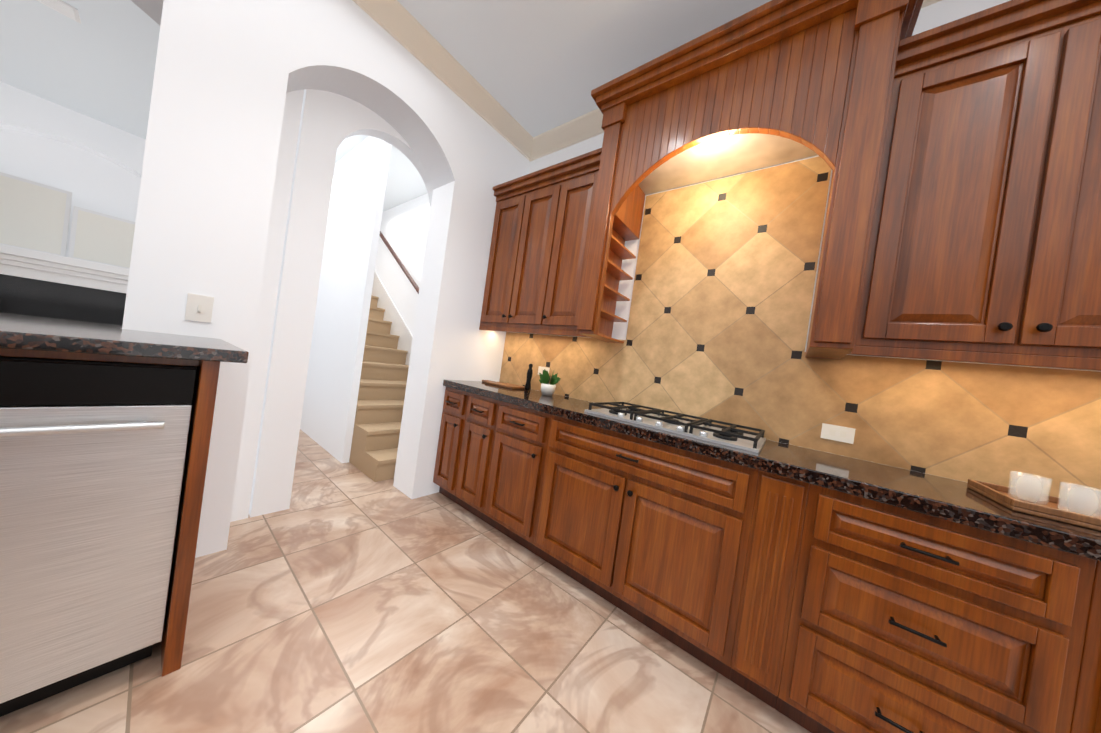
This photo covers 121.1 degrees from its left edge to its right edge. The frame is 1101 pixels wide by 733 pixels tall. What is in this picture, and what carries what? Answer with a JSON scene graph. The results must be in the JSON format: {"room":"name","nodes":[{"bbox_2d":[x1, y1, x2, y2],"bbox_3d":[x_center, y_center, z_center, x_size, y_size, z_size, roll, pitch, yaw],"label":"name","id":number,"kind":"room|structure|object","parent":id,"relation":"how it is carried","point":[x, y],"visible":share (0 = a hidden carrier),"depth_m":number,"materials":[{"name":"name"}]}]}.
{"room":"kitchen","nodes":[
{"label":"kitchen","id":0,"kind":"room"},
{"bbox_2d":[0,0,770,211],"bbox_3d":[-2.126,-2.337,-0.949,12.800,0.100,9.140,8,1,38],"label":"ceiling","id":1,"kind":"structure","parent":0,"point":[533,68],"depth_m":2.19,"materials":[{"name":"white paint"}]},
{"bbox_2d":[36,0,80,23],"bbox_3d":[-3.436,-2.490,2.079,0.170,0.012,0.320,8,1,38],"label":"ceiling vent","id":2,"kind":"object","parent":1,"relation":"in","point":[65,9],"visible":1,"depth_m":2.15,"materials":[{"name":"white"}]},
{"bbox_2d":[0,429,810,732],"bbox_3d":[-2.573,0.882,-0.920,12.800,0.100,9.140,8,1,38],"label":"floor","id":3,"kind":"structure","parent":0,"point":[337,596],"depth_m":1.23,"materials":[{"name":"tile"}]},
{"bbox_2d":[0,244,129,324],"bbox_3d":[-5.307,-0.384,3.315,0.238,1.580,1.900,8,1,38],"label":"fireplace","id":4,"kind":"object","parent":3,"relation":"on","point":[38,284],"visible":0.17,"depth_m":3.33,"materials":[{"name":"white"}]},
{"bbox_2d":[0,312,248,716],"bbox_3d":[-0.918,0.408,-1.048,4.965,1.297,3.120,8,1,38],"label":"kitchen island","id":5,"kind":"object","parent":3,"relation":"on","point":[105,432],"visible":0.98,"depth_m":0.88,"materials":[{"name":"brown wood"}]},
{"bbox_2d":[349,231,418,481],"bbox_3d":[-2.445,-0.641,4.019,3.730,2.865,0.827,8,1,38],"label":"staircase","id":6,"kind":"structure","parent":3,"relation":"on","point":[381,394],"depth_m":3.38,"materials":[{"name":"beige carpet"}]},
{"bbox_2d":[433,384,464,497],"bbox_3d":[-0.610,0.628,2.618,0.301,0.880,0.596,8,1,38],"label":"base cabinet","id":7,"kind":"object","parent":3,"relation":"on","point":[451,413],"depth_m":2.39,"materials":[{"name":"brown wood"}]},
{"bbox_2d":[449,392,492,515],"bbox_3d":[-0.364,0.664,2.424,0.330,0.880,0.596,8,1,38],"label":"base cabinet","id":8,"kind":"object","parent":3,"relation":"on","point":[476,409],"depth_m":2.21,"materials":[{"name":"brown wood"}]},
{"bbox_2d":[477,396,544,549],"bbox_3d":[-0.060,0.709,2.185,0.449,0.880,0.596,8,1,38],"label":"base cabinet","id":9,"kind":"object","parent":3,"relation":"on","point":[516,431],"depth_m":1.96,"materials":[{"name":"brown wood"}]},
{"bbox_2d":[529,412,768,681],"bbox_3d":[0.514,0.793,1.734,1.020,0.880,0.596,8,1,38],"label":"base cabinet","id":10,"kind":"object","parent":3,"relation":"on","point":[665,486],"depth_m":1.40,"materials":[{"name":"brown wood"}]},
{"bbox_2d":[769,480,1096,732],"bbox_3d":[1.245,0.900,1.159,0.550,0.880,0.596,8,1,38],"label":"base cabinet","id":11,"kind":"object","parent":3,"relation":"on","point":[892,617],"depth_m":0.92,"materials":[{"name":"brown wood"}]},
{"bbox_2d":[443,380,1100,555],"bbox_3d":[0.679,0.347,1.638,3.454,0.050,0.597,8,1,38],"label":"countertop","id":12,"kind":"structure","parent":11,"relation":"on","point":[948,496],"depth_m":1.20,"materials":[{"name":"black stone"}]},
{"bbox_2d":[482,380,524,388],"bbox_3d":[-0.415,0.151,2.639,0.405,0.018,0.200,8,1,33],"label":"cutting board","id":13,"kind":"object","parent":12,"relation":"on","point":[506,385],"visible":0.85,"depth_m":2.56,"materials":[{"name":"brown wood"}]},
{"bbox_2d":[524,364,532,390],"bbox_3d":[-0.174,0.084,2.539,0.051,0.218,0.052,8,1,38],"label":"pepper mill","id":14,"kind":"object","parent":12,"relation":"on","point":[528,379],"visible":1,"depth_m":2.52,"materials":[{"name":"black metal"}]},
{"bbox_2d":[539,369,560,395],"bbox_3d":[0.002,0.120,2.351,0.155,0.198,0.182,8,1,38],"label":"potted plant","id":15,"kind":"object","parent":12,"relation":"on","point":[547,388],"visible":1,"depth_m":2.32,"materials":[{"name":"white"}]},
{"bbox_2d":[584,401,766,453],"bbox_3d":[0.661,0.293,1.685,0.820,0.052,0.480,8,1,38],"label":"cooktop","id":16,"kind":"object","parent":12,"relation":"in","point":[702,429],"depth_m":1.56,"materials":[{"name":"silver metal"}]},
{"bbox_2d":[967,479,1100,530],"bbox_3d":[1.641,0.446,0.876,0.500,0.032,0.300,8,1,38],"label":"tray","id":17,"kind":"object","parent":12,"relation":"on","point":[999,493],"visible":0.92,"depth_m":0.92,"materials":[{"name":"brown wood"}]},
{"bbox_2d":[1007,471,1052,504],"bbox_3d":[1.546,0.392,1.005,0.074,0.085,0.076,8,1,38],"label":"candle","id":18,"kind":"object","parent":17,"relation":"on","point":[1020,486],"visible":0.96,"depth_m":1.00,"materials":[{"name":"white wax"}]},
{"bbox_2d":[1057,482,1100,517],"bbox_3d":[1.564,0.395,0.915,0.074,0.085,0.076,8,1,38],"label":"candle","id":19,"kind":"object","parent":17,"relation":"on","point":[1071,499],"visible":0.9,"depth_m":0.92,"materials":[{"name":"white wax"}]},
{"bbox_2d":[1073,556,1100,732],"bbox_3d":[1.715,0.968,0.791,0.652,0.880,0.596,8,1,38],"label":"base cabinet","id":20,"kind":"object","parent":3,"relation":"on","point":[1087,714],"depth_m":0.76,"materials":[{"name":"brown wood"}]},
{"bbox_2d":[0,0,1100,557],"bbox_3d":[-2.321,-0.723,-1.020,12.550,3.150,8.940,8,1,38],"label":"wall","id":21,"kind":"structure","parent":0,"point":[244,198],"depth_m":1.93,"materials":[{"name":"white paint"}]},
{"bbox_2d":[0,172,71,256],"bbox_3d":[-5.429,-1.564,3.234,0.081,0.719,0.460,8,1,38],"label":"framed picture","id":22,"kind":"object","parent":21,"relation":"attached to","point":[34,216],"visible":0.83,"depth_m":3.25,"materials":[{"name":"white"}]},
{"bbox_2d":[68,206,134,268],"bbox_3d":[-5.128,-1.455,3.599,0.068,0.579,0.460,8,1,38],"label":"framed picture","id":23,"kind":"object","parent":21,"relation":"attached to","point":[100,238],"visible":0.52,"depth_m":3.56,"materials":[{"name":"white"}]},
{"bbox_2d":[184,293,213,322],"bbox_3d":[-1.604,-0.266,1.422,0.014,0.120,0.080,8,1,38],"label":"switch plate","id":24,"kind":"object","parent":21,"relation":"attached to","point":[199,308],"visible":1,"depth_m":1.41,"materials":[{"name":"white plastic"}]},
{"bbox_2d":[353,0,536,160],"bbox_3d":[-2.771,-2.318,-0.516,0.105,0.122,8.640,8,1,38],"label":"crown molding","id":25,"kind":"structure","parent":21,"relation":"attached to","point":[403,27],"depth_m":2.13,"materials":[{"name":"beige"}]},
{"bbox_2d":[533,0,941,158],"bbox_3d":[1.185,-1.789,1.786,3.340,0.122,0.105,8,1,38],"label":"crown molding","id":26,"kind":"structure","parent":21,"relation":"attached to","point":[586,126],"depth_m":2.57,"materials":[{"name":"beige"}]},
{"bbox_2d":[479,0,1100,370],"bbox_3d":[0.870,-0.843,1.660,3.452,1.470,0.533,8,1,38],"label":"upper cabinet","id":27,"kind":"object","parent":21,"relation":"attached to","point":[961,157],"visible":1,"depth_m":1.18,"materials":[{"name":"brown wood"}]},
{"bbox_2d":[499,156,1100,573],"bbox_3d":[0.969,-0.394,1.868,3.453,1.495,0.018,8,1,38],"label":"backsplash","id":28,"kind":"structure","parent":21,"relation":"attached to","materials":[{"name":"beige tile"}]}
]}

